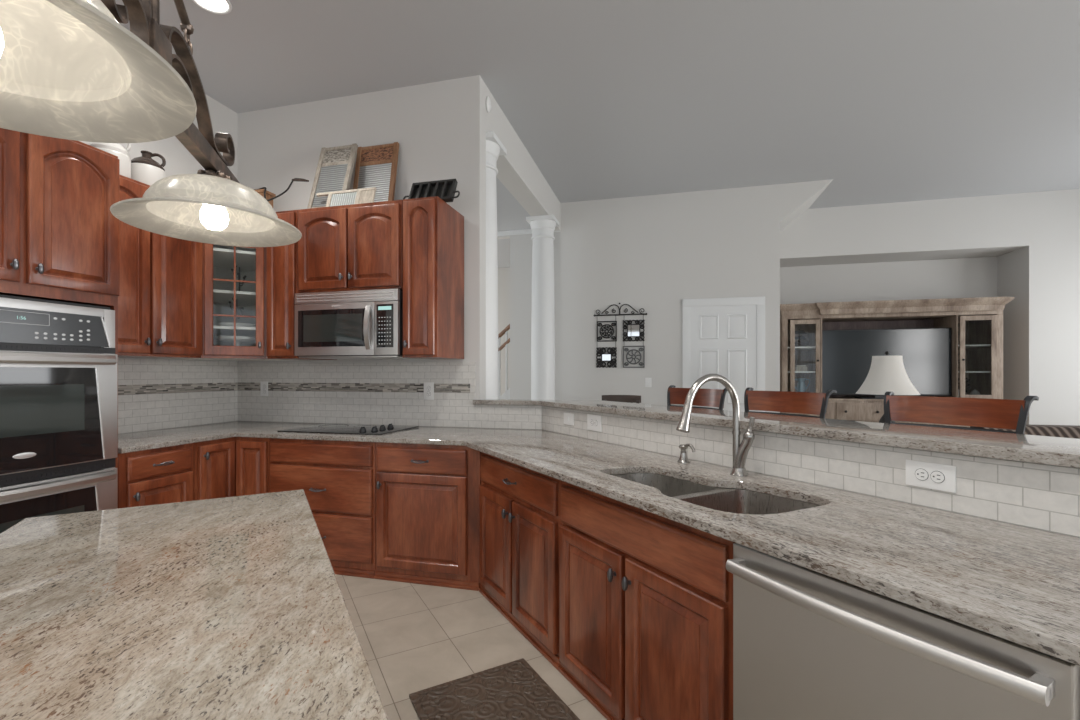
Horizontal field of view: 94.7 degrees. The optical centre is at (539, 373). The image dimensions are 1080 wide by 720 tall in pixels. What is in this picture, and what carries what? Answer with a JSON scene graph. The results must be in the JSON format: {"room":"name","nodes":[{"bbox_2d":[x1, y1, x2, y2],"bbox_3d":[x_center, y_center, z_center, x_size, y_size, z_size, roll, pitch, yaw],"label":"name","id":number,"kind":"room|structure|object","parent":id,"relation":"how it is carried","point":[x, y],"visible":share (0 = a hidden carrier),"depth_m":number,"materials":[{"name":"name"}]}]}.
{"room":"kitchen","nodes":[
{"label":"kitchen","id":0,"kind":"room"},
{"bbox_2d":[80,94,237,433],"bbox_3d":[-3.562,-0.472,1.065,0.130,3.605,7.090,0,0,14],"label":"wall","id":1,"kind":"structure","parent":0,"point":[179,160],"depth_m":3.89,"materials":[{"name":"white paint"}]},
{"bbox_2d":[118,175,201,357],"bbox_3d":[-2.676,-0.653,3.221,0.494,1.093,0.728,0,0,14],"label":"upper cabinet","id":2,"kind":"object","parent":1,"relation":"attached to","point":[160,298],"visible":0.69,"depth_m":3.19,"materials":[{"name":"brown wood"}]},
{"bbox_2d":[90,142,130,177],"bbox_3d":[-2.703,-1.356,3.128,0.218,0.310,0.210,0,0,-20],"label":"jug","id":3,"kind":"object","parent":2,"relation":"on","point":[116,149],"visible":0.32,"depth_m":3.10,"materials":[{"name":"white ceramic"}]},
{"bbox_2d":[131,150,165,185],"bbox_3d":[-2.648,-1.345,3.350,0.213,0.288,0.210,0,0,-20],"label":"jug","id":4,"kind":"object","parent":2,"relation":"on","point":[144,169],"visible":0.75,"depth_m":3.28,"materials":[{"name":"grey ceramic"}]},
{"bbox_2d":[118,358,236,433],"bbox_3d":[-2.830,0.158,3.638,0.008,0.516,1.463,0,0,14],"label":"tiled wall","id":5,"kind":"structure","parent":1,"relation":"attached to","point":[141,412],"depth_m":3.79,"materials":[{"name":"white tile"}]},
{"bbox_2d":[118,383,236,394],"bbox_3d":[-2.825,0.117,3.635,0.003,0.070,1.460,0,0,14],"label":"trim","id":6,"kind":"structure","parent":5,"relation":"attached to","point":[193,387],"depth_m":3.78,"materials":[{"name":"tile"}]},
{"bbox_2d":[238,75,485,427],"bbox_3d":[-1.539,-0.472,4.138,2.260,3.605,0.130,0,0,14],"label":"wall","id":7,"kind":"structure","parent":0,"point":[439,128],"depth_m":3.95,"materials":[{"name":"white paint"}]},
{"bbox_2d":[155,243,286,360],"bbox_3d":[-2.371,-0.653,3.897,0.748,1.093,0.731,0,0,14],"label":"upper cabinet","id":8,"kind":"object","parent":7,"relation":"attached to","point":[219,285],"visible":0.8,"depth_m":3.70,"materials":[{"name":"brown wood"}]},
{"bbox_2d":[213,248,255,271],"bbox_3d":[-2.375,-0.892,3.906,0.695,0.020,0.675,0,0,14],"label":"shelf","id":9,"kind":"object","parent":8,"relation":"attached to","point":[223,259],"depth_m":3.89,"materials":[{"name":"white"}]},
{"bbox_2d":[213,289,255,305],"bbox_3d":[-2.375,-0.592,3.906,0.695,0.020,0.675,0,0,14],"label":"shelf","id":10,"kind":"object","parent":8,"relation":"attached to","point":[220,297],"depth_m":3.88,"materials":[{"name":"white"}]},
{"bbox_2d":[213,326,255,335],"bbox_3d":[-2.375,-0.332,3.906,0.695,0.020,0.675,0,0,14],"label":"shelf","id":11,"kind":"object","parent":8,"relation":"attached to","point":[217,330],"depth_m":3.85,"materials":[{"name":"white"}]},
{"bbox_2d":[215,336,255,345],"bbox_3d":[-2.305,-0.201,3.782,0.280,0.146,0.280,0,0,14],"label":"cake stand","id":12,"kind":"object","parent":8,"relation":"in","point":[239,339],"visible":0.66,"depth_m":3.70,"materials":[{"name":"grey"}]},
{"bbox_2d":[218,322,254,326],"bbox_3d":[-2.305,-0.357,3.782,0.250,0.030,0.250,0,0,14],"label":"dinner plate","id":13,"kind":"object","parent":8,"relation":"on","point":[224,323],"visible":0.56,"depth_m":3.70,"materials":[{"name":"grey ceramic"}]},
{"bbox_2d":[228,298,243,322],"bbox_3d":[-2.313,-0.461,3.795,0.099,0.214,0.104,0,0,14],"label":"ornament","id":14,"kind":"object","parent":13,"relation":"on","point":[229,302],"visible":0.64,"depth_m":3.79,"materials":[{"name":"grey metal"}]},
{"bbox_2d":[231,265,246,290],"bbox_3d":[-2.303,-0.711,3.813,0.099,0.214,0.104,0,0,14],"label":"ornament","id":15,"kind":"object","parent":8,"relation":"on","point":[232,270],"visible":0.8,"depth_m":3.81,"materials":[{"name":"grey metal"}]},
{"bbox_2d":[253,178,308,207],"bbox_3d":[-2.085,-1.354,3.964,0.714,0.305,0.168,0,0,25],"label":"mill","id":16,"kind":"object","parent":8,"relation":"on","point":[269,196],"visible":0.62,"depth_m":3.98,"materials":[{"name":"brown wood"}]},
{"bbox_2d":[267,210,335,359],"bbox_3d":[-1.860,-0.653,3.875,0.267,1.093,0.514,0,0,14],"label":"upper cabinet","id":17,"kind":"object","parent":7,"relation":"attached to","point":[282,261],"visible":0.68,"depth_m":3.66,"materials":[{"name":"brown wood"}]},
{"bbox_2d":[298,200,402,292],"bbox_3d":[-1.316,-0.892,3.735,0.851,0.615,0.514,0,0,14],"label":"upper cabinet","id":18,"kind":"object","parent":7,"relation":"attached to","point":[353,247],"visible":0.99,"depth_m":3.51,"materials":[{"name":"brown wood"}]},
{"bbox_2d":[307,143,357,208],"bbox_3d":[-1.610,-1.496,3.852,0.315,0.604,0.210,0,0,14],"label":"washboard","id":19,"kind":"object","parent":18,"relation":"on","point":[335,166],"visible":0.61,"depth_m":3.86,"materials":[{"name":"grey wood"}]},
{"bbox_2d":[316,187,376,206],"bbox_3d":[-1.449,-1.278,3.684,0.500,0.163,0.064,0,0,14],"label":"washboard","id":20,"kind":"object","parent":18,"relation":"on","point":[364,195],"visible":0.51,"depth_m":3.67,"materials":[{"name":"beige wood"}]},
{"bbox_2d":[295,289,417,359],"bbox_3d":[-1.320,-0.345,3.717,0.838,0.470,0.556,0,0,14],"label":"microwave","id":21,"kind":"object","parent":18,"relation":"attached to","point":[359,324],"visible":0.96,"depth_m":3.48,"materials":[{"name":"silver metal"}]},
{"bbox_2d":[353,142,398,201],"bbox_3d":[-1.302,-1.508,3.914,0.360,0.620,0.132,0,0,14],"label":"washboard","id":22,"kind":"object","parent":18,"relation":"on","point":[376,166],"visible":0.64,"depth_m":3.92,"materials":[{"name":"brown wood"}]},
{"bbox_2d":[237,362,474,427],"bbox_3d":[-1.573,0.166,4.075,2.225,0.501,0.008,0,0,14],"label":"tiled wall","id":23,"kind":"structure","parent":7,"relation":"attached to","point":[375,408],"depth_m":4.04,"materials":[{"name":"white tile"}]},
{"bbox_2d":[260,382,267,395],"bbox_3d":[-2.368,0.135,4.268,0.075,0.125,0.008,0,0,14],"label":"power outlet","id":24,"kind":"object","parent":23,"relation":"attached to","point":[263,385],"visible":1,"depth_m":4.26,"materials":[{"name":"white plastic"}]},
{"bbox_2d":[238,382,469,392],"bbox_3d":[-1.588,0.117,4.074,2.175,0.070,0.003,0,0,14],"label":"trim","id":25,"kind":"structure","parent":23,"relation":"attached to","point":[333,387],"depth_m":4.05,"materials":[{"name":"tile"}]},
{"bbox_2d":[424,382,433,399],"bbox_3d":[-0.869,0.140,3.883,0.085,0.135,0.008,0,0,14],"label":"power outlet","id":26,"kind":"object","parent":23,"relation":"attached to","point":[428,386],"visible":1,"depth_m":3.88,"materials":[{"name":"white plastic"}]},
{"bbox_2d":[403,196,463,358],"bbox_3d":[-0.773,-0.653,3.596,0.265,1.093,0.514,0,0,14],"label":"upper cabinet","id":27,"kind":"object","parent":7,"relation":"attached to","point":[433,230],"visible":1,"depth_m":3.40,"materials":[{"name":"brown wood"}]},
{"bbox_2d":[403,179,459,202],"bbox_3d":[-0.769,-1.293,3.557,0.442,0.182,0.113,0,0,14],"label":"mold","id":28,"kind":"object","parent":27,"relation":"on","point":[445,190],"visible":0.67,"depth_m":3.56,"materials":[{"name":"grey metal"}]},
{"bbox_2d":[486,96,490,111],"bbox_3d":[-0.407,-2.130,3.940,0.040,0.124,0.072,0,0,14],"label":"sensor","id":29,"kind":"object","parent":7,"relation":"attached to","point":[488,102],"visible":1,"depth_m":3.92,"materials":[{"name":"white plastic"}]},
{"bbox_2d":[335,574,606,719],"bbox_3d":[0.847,1.380,3.499,12.700,0.100,14.000,0,0,14],"label":"floor","id":30,"kind":"structure","parent":0,"point":[413,637],"depth_m":2.47,"materials":[{"name":"tile"}]},
{"bbox_2d":[0,128,119,467],"bbox_3d":[-2.750,0.065,2.416,0.751,2.530,0.861,0,0,14],"label":"tall cabinet","id":31,"kind":"object","parent":30,"relation":"on","point":[60,234],"visible":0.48,"depth_m":2.47,"materials":[{"name":"brown wood"}]},
{"bbox_2d":[0,295,117,533],"bbox_3d":[-2.687,0.380,2.400,0.701,1.480,0.817,0,0,14],"label":"double wall oven","id":32,"kind":"object","parent":31,"relation":"in","point":[59,360],"visible":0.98,"depth_m":2.45,"materials":[{"name":"silver metal"}]},
{"bbox_2d":[118,443,193,507],"bbox_3d":[-2.587,0.888,3.057,0.751,0.883,0.454,0,0,14],"label":"base cabinet","id":33,"kind":"object","parent":30,"relation":"on","point":[163,475],"visible":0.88,"depth_m":2.94,"materials":[{"name":"brown wood"}]},
{"bbox_2d":[194,437,268,500],"bbox_3d":[-2.298,0.888,3.739,0.972,0.883,1.005,0,0,14],"label":"base cabinet","id":34,"kind":"object","parent":30,"relation":"on","point":[232,466],"visible":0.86,"depth_m":3.42,"materials":[{"name":"brown wood"}]},
{"bbox_2d":[118,421,1079,665],"bbox_3d":[-0.521,0.431,2.720,5.306,0.030,2.168,0,0,31],"label":"countertop","id":35,"kind":"structure","parent":34,"relation":"on","point":[1017,584],"depth_m":1.32,"materials":[{"name":"stone"}]},
{"bbox_2d":[277,423,418,434],"bbox_3d":[-1.401,0.395,3.690,0.820,0.042,0.540,0,0,14],"label":"cooktop","id":36,"kind":"object","parent":35,"relation":"in","point":[335,428],"visible":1,"depth_m":3.60,"materials":[{"name":"black glass"}]},
{"bbox_2d":[677,443,694,462],"bbox_3d":[0.684,0.369,2.295,0.056,0.094,0.115,0,0,-29],"label":"soap dispenser","id":37,"kind":"object","parent":35,"relation":"on","point":[683,458],"visible":1,"depth_m":2.30,"materials":[{"name":"silver metal"}]},
{"bbox_2d":[676,374,754,476],"bbox_3d":[0.693,0.209,1.953,0.362,0.414,0.097,0,0,-29],"label":"faucet","id":38,"kind":"object","parent":35,"relation":"on","point":[740,451],"visible":1,"depth_m":2.00,"materials":[{"name":"silver metal"}]},
{"bbox_2d":[613,473,819,514],"bbox_3d":[0.602,0.553,1.877,0.492,0.213,0.915,0,0,-29],"label":"sink","id":39,"kind":"object","parent":35,"relation":"in","point":[733,500],"visible":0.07,"depth_m":1.89,"materials":[{"name":"silver metal"}]},
{"bbox_2d":[269,438,375,578],"bbox_3d":[-1.395,0.888,3.633,0.828,0.883,0.741,0,0,14],"label":"base cabinet","id":40,"kind":"object","parent":30,"relation":"on","point":[337,479],"visible":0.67,"depth_m":3.28,"materials":[{"name":"brown wood"}]},
{"bbox_2d":[374,442,480,590],"bbox_3d":[-0.640,0.888,3.439,0.726,0.883,0.741,0,0,14],"label":"base cabinet","id":41,"kind":"object","parent":30,"relation":"on","point":[427,495],"visible":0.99,"depth_m":3.11,"materials":[{"name":"brown wood"}]},
{"bbox_2d":[409,658,579,719],"bbox_3d":[-0.100,1.322,1.802,0.530,0.015,0.850,0,0,-29],"label":"kitchen mat","id":42,"kind":"object","parent":30,"relation":"on","point":[513,690],"visible":1,"depth_m":2.01,"materials":[{"name":"brown rubber"}]},
{"bbox_2d":[486,131,506,398],"bbox_3d":[-0.492,-0.286,4.112,0.400,3.233,0.400,0,0,14],"label":"round column","id":43,"kind":"structure","parent":30,"relation":"on","point":[495,148],"depth_m":4.01,"materials":[{"name":"white paint"}]},
{"bbox_2d":[498,324,509,398],"bbox_3d":[-0.767,-0.072,8.870,1.946,2.804,0.080,0,0,14],"label":"stair railing","id":44,"kind":"object","parent":30,"relation":"on","point":[506,395],"visible":0.1,"depth_m":8.82,"materials":[{"name":"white wood"}]},
{"bbox_2d":[478,452,560,669],"bbox_3d":[0.102,0.888,2.769,0.661,0.883,0.930,0,0,-29],"label":"base cabinet","id":45,"kind":"object","parent":30,"relation":"on","point":[520,507],"visible":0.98,"depth_m":2.51,"materials":[{"name":"brown wood"}]},
{"bbox_2d":[526,215,558,399],"bbox_3d":[0.037,-0.286,6.175,0.400,3.233,0.400,0,0,14],"label":"round column","id":46,"kind":"structure","parent":30,"relation":"on","point":[543,226],"depth_m":6.05,"materials":[{"name":"white paint"}]},
{"bbox_2d":[602,395,640,402],"bbox_3d":[0.894,0.791,5.570,0.450,1.078,0.434,0,0,14],"label":"dining chair","id":47,"kind":"object","parent":30,"relation":"on","point":[617,398],"visible":0.3,"depth_m":5.75,"materials":[{"name":"brown wood"}]},
{"bbox_2d":[558,481,734,719],"bbox_3d":[0.559,0.888,1.957,0.658,0.883,0.930,0,0,-29],"label":"base cabinet","id":48,"kind":"object","parent":30,"relation":"on","point":[646,598],"visible":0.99,"depth_m":1.72,"materials":[{"name":"brown wood"}]},
{"bbox_2d":[667,385,727,409],"bbox_3d":[0.866,0.708,3.200,0.487,1.246,0.514,0,0,-29],"label":"bar stool","id":49,"kind":"object","parent":30,"relation":"on","point":[703,397],"visible":0.15,"depth_m":3.29,"materials":[{"name":"brown wood"}]},
{"bbox_2d":[744,387,836,417],"bbox_3d":[1.179,0.708,2.642,0.487,1.246,0.514,0,0,-29],"label":"bar stool","id":50,"kind":"object","parent":30,"relation":"on","point":[777,401],"visible":0.2,"depth_m":2.75,"materials":[{"name":"brown wood"}]},
{"bbox_2d":[780,296,1014,426],"bbox_3d":[4.649,0.193,6.805,2.700,2.275,0.745,0,0,14],"label":"entertainment center","id":51,"kind":"object","parent":30,"relation":"on","point":[980,319],"visible":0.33,"depth_m":6.63,"materials":[{"name":"brown wood"}]},
{"bbox_2d":[789,329,808,346],"bbox_3d":[3.674,-0.496,7.048,0.260,0.260,0.096,0,0,14],"label":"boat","id":52,"kind":"object","parent":51,"relation":"on","point":[797,344],"visible":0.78,"depth_m":7.04,"materials":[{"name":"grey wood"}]},
{"bbox_2d":[795,365,806,370],"bbox_3d":[3.688,-0.069,7.023,0.140,0.085,0.080,0,0,14],"label":"trinket box","id":53,"kind":"object","parent":51,"relation":"on","point":[798,367],"visible":0.87,"depth_m":6.99,"materials":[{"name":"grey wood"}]},
{"bbox_2d":[788,346,814,349],"bbox_3d":[3.696,-0.355,7.114,0.410,0.020,0.560,0,0,14],"label":"shelf","id":54,"kind":"object","parent":51,"relation":"attached to","point":[806,347],"depth_m":6.97,"materials":[{"name":"white glass"}]},
{"bbox_2d":[788,371,814,372],"bbox_3d":[3.696,-0.015,7.114,0.410,0.020,0.560,0,0,14],"label":"shelf","id":55,"kind":"object","parent":51,"relation":"attached to","point":[788,371],"depth_m":6.84,"materials":[{"name":"white glass"}]},
{"bbox_2d":[795,378,809,391],"bbox_3d":[3.688,0.208,7.023,0.136,0.270,0.194,0,0,-42],"label":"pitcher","id":56,"kind":"object","parent":51,"relation":"on","point":[801,387],"visible":0.66,"depth_m":6.98,"materials":[{"name":"blue ceramic"}]},
{"bbox_2d":[822,328,951,398],"bbox_3d":[4.616,-0.124,6.692,1.550,0.935,0.260,0,0,14],"label":"television","id":57,"kind":"object","parent":51,"relation":"on","point":[847,355],"visible":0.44,"depth_m":6.65,"materials":[{"name":"black plastic"}]},
{"bbox_2d":[958,378,970,393],"bbox_3d":[5.579,0.199,6.654,0.312,0.288,0.165,0,0,14],"label":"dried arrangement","id":58,"kind":"object","parent":51,"relation":"on","point":[958,378],"visible":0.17,"depth_m":6.62,"materials":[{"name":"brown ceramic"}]},
{"bbox_2d":[958,344,990,347],"bbox_3d":[5.633,-0.355,6.617,0.410,0.020,0.560,0,0,14],"label":"shelf","id":59,"kind":"object","parent":51,"relation":"attached to","point":[966,345],"depth_m":6.45,"materials":[{"name":"white glass"}]},
{"bbox_2d":[958,371,990,372],"bbox_3d":[5.633,-0.015,6.617,0.410,0.020,0.560,0,0,14],"label":"shelf","id":60,"kind":"object","parent":51,"relation":"attached to","point":[958,371],"depth_m":6.34,"materials":[{"name":"white glass"}]},
{"bbox_2d":[969,389,980,394],"bbox_3d":[5.678,0.275,6.491,0.116,0.136,0.116,0,0,14],"label":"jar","id":61,"kind":"object","parent":51,"relation":"on","point":[973,392],"visible":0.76,"depth_m":6.46,"materials":[{"name":"grey"}]},
{"bbox_2d":[726,543,1079,719],"bbox_3d":[0.921,0.893,1.192,0.687,0.874,0.686,0,0,-29],"label":"dishwasher","id":62,"kind":"object","parent":30,"relation":"on","point":[808,644],"visible":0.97,"depth_m":1.05,"materials":[{"name":"silver metal"}]},
{"bbox_2d":[884,391,1038,433],"bbox_3d":[1.548,0.708,1.984,0.487,1.246,0.514,0,0,-29],"label":"bar stool","id":63,"kind":"object","parent":30,"relation":"on","point":[977,412],"visible":0.18,"depth_m":2.07,"materials":[{"name":"brown wood"}]},
{"bbox_2d":[970,424,1079,438],"bbox_3d":[5.121,0.900,4.662,2.100,0.860,0.920,0,0,14],"label":"sofa","id":64,"kind":"object","parent":30,"relation":"on","point":[1065,431],"visible":0.04,"depth_m":4.36,"materials":[{"name":"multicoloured fabric"}]},
{"bbox_3d":[-0.768,0.889,0.842,0.585,0.883,1.640,0,0,-29],"label":"cabinet","id":65,"kind":"object","parent":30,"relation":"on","visible":0},
{"bbox_2d":[0,489,387,719],"bbox_3d":[-0.743,0.431,0.857,0.727,0.030,1.722,0,0,-29],"label":"countertop","id":66,"kind":"structure","parent":65,"relation":"on","point":[226,608],"depth_m":0.84,"materials":[{"name":"stone"}]},
{"bbox_3d":[3.055,1.011,4.378,0.620,0.632,0.620,0,0,14],"label":"side table","id":67,"kind":"object","parent":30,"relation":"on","visible":0},
{"bbox_2d":[856,351,919,422],"bbox_3d":[3.055,0.250,4.378,0.470,0.888,0.470,0,0,14],"label":"table lamp","id":68,"kind":"object","parent":67,"relation":"on","point":[886,373],"visible":0.79,"depth_m":4.27,"materials":[{"name":"white fabric"}]},
{"bbox_2d":[498,267,509,394],"bbox_3d":[-0.129,-0.472,9.346,7.300,3.605,2.600,0,0,14],"label":"wall","id":69,"kind":"structure","parent":0,"point":[503,273],"depth_m":10.73,"materials":[{"name":"white paint"}]},
{"bbox_2d":[497,232,559,399],"bbox_3d":[-1.629,-0.472,8.327,4.900,3.605,0.120,0,0,14],"label":"wall","id":70,"kind":"structure","parent":0,"point":[521,245],"depth_m":7.91,"materials":[{"name":"white paint"}]},
{"bbox_2d":[497,229,559,235],"bbox_3d":[-1.741,-2.243,8.273,4.710,0.065,0.040,0,0,14],"label":"trim","id":71,"kind":"structure","parent":70,"relation":"attached to","point":[523,231],"depth_m":7.92,"materials":[{"name":"white paint"}]},
{"bbox_2d":[115,0,1079,267],"bbox_3d":[0.847,-2.325,3.499,12.700,0.100,14.000,0,0,14],"label":"ceiling","id":72,"kind":"structure","parent":0,"point":[888,101],"depth_m":3.84,"materials":[{"name":"grey paint"}]},
{"bbox_2d":[0,0,301,246],"bbox_3d":[-0.662,-1.286,0.826,0.373,1.976,1.106,0,0,-17],"label":"pendant light","id":73,"kind":"object","parent":72,"relation":"hanging from","point":[69,69],"visible":1,"depth_m":0.61,"materials":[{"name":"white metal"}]},
{"bbox_2d":[197,169,231,179],"bbox_3d":[-0.768,-0.435,1.173,0.068,0.092,0.068,0,0,5],"label":"socket","id":74,"kind":"object","parent":73,"relation":"attached to","point":[222,173],"depth_m":1.15,"materials":[{"name":"brown metal"}]},
{"bbox_2d":[192,0,231,13],"bbox_3d":[-2.008,-2.269,3.035,0.220,0.009,0.220,0,0,14],"label":"recessed light","id":75,"kind":"object","parent":72,"relation":"in","point":[213,6],"visible":1,"depth_m":3.07,"materials":[{"name":"white paint"}]},
{"bbox_2d":[560,179,832,412],"bbox_3d":[1.995,-0.472,6.772,3.275,3.605,1.090,0,0,14],"label":"wall","id":76,"kind":"structure","parent":0,"point":[652,253],"depth_m":6.34,"materials":[{"name":"white paint"}]},
{"bbox_2d":[486,86,559,230],"bbox_3d":[-0.184,-2.090,5.313,0.220,0.370,2.820,0,0,14],"label":"trim","id":77,"kind":"structure","parent":76,"relation":"attached to","point":[518,172],"depth_m":4.97,"materials":[{"name":"white paint"}]},
{"bbox_2d":[594,303,646,367],"bbox_3d":[1.037,-0.491,6.434,0.689,0.844,0.028,0,0,14],"label":"wall art","id":78,"kind":"object","parent":76,"relation":"attached to","point":[633,330],"visible":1,"depth_m":6.42,"materials":[{"name":"black metal"}]},
{"bbox_2d":[602,354,610,360],"bbox_3d":[0.866,-0.204,6.480,0.115,0.084,0.006,0,0,14],"label":"mirror","id":79,"kind":"object","parent":78,"relation":"attached to","point":[605,357],"depth_m":6.48,"materials":[{"name":"clear glass"}]},
{"bbox_2d":[628,325,638,335],"bbox_3d":[1.204,-0.547,6.394,0.148,0.148,0.006,0,0,14],"label":"mirror","id":80,"kind":"object","parent":78,"relation":"attached to","point":[633,330],"depth_m":6.39,"materials":[{"name":"clear glass"}]},
{"bbox_2d":[645,378,651,386],"bbox_3d":[1.385,0.120,6.358,0.080,0.120,0.012,0,0,14],"label":"light switch","id":81,"kind":"object","parent":76,"relation":"attached to","point":[648,381],"visible":1,"depth_m":6.36,"materials":[{"name":"white plastic"}]},
{"bbox_2d":[682,296,764,411],"bbox_3d":[2.248,0.203,6.099,0.960,2.255,0.090,0,0,14],"label":"door","id":82,"kind":"structure","parent":76,"relation":"in","point":[725,337],"depth_m":6.12,"materials":[{"name":"white paint"}]},
{"bbox_2d":[503,405,1079,537],"bbox_3d":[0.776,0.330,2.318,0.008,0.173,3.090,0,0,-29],"label":"tiled wall","id":83,"kind":"structure","parent":0,"point":[1032,495],"depth_m":1.68,"materials":[{"name":"white tile"}]},
{"bbox_2d":[475,404,541,429],"bbox_3d":[-0.240,0.328,3.733,0.525,0.176,0.008,0,0,14],"label":"tiled wall","id":84,"kind":"structure","parent":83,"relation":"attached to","point":[486,416],"depth_m":3.73,"materials":[{"name":"white tile"}]},
{"bbox_2d":[564,413,573,425],"bbox_3d":[0.191,0.308,3.339,0.012,0.078,0.125,0,0,-29],"label":"light switch","id":85,"kind":"object","parent":83,"relation":"attached to","point":[568,417],"visible":1,"depth_m":3.33,"materials":[{"name":"white plastic"}]},
{"bbox_2d":[587,414,600,431],"bbox_3d":[0.335,0.308,3.085,0.009,0.100,0.145,0,0,-29],"label":"power outlet","id":86,"kind":"object","parent":83,"relation":"attached to","point":[593,421],"visible":1,"depth_m":3.08,"materials":[{"name":"white plastic"}]},
{"bbox_2d":[473,399,1079,467],"bbox_3d":[0.802,0.220,2.569,0.749,0.034,3.628,0,0,-35],"label":"countertop","id":87,"kind":"structure","parent":83,"relation":"on","point":[1048,450],"depth_m":1.74,"materials":[{"name":"stone"}]},
{"bbox_2d":[906,460,955,492],"bbox_3d":[1.204,0.317,1.536,0.009,0.080,0.132,0,0,-29],"label":"power outlet","id":88,"kind":"object","parent":83,"relation":"attached to","point":[935,476],"visible":1,"depth_m":1.53,"materials":[{"name":"white plastic"}]},
{"bbox_2d":[915,469,928,480],"bbox_3d":[1.193,0.317,1.554,0.001,0.037,0.037,0,0,-29],"label":"socket","id":89,"kind":"object","parent":88,"relation":"attached to","point":[920,474],"depth_m":1.55,"materials":[{"name":"grey plastic"}]},
{"bbox_2d":[930,471,944,482],"bbox_3d":[1.213,0.317,1.517,0.001,0.037,0.037,0,0,-29],"label":"socket","id":90,"kind":"object","parent":88,"relation":"attached to","point":[935,476],"depth_m":1.52,"materials":[{"name":"grey plastic"}]},
{"bbox_2d":[780,189,1079,425],"bbox_3d":[5.518,-0.472,6.811,4.900,3.605,0.740,0,0,14],"label":"wall","id":91,"kind":"structure","parent":0,"point":[1025,247],"depth_m":6.54,"materials":[{"name":"white paint"}]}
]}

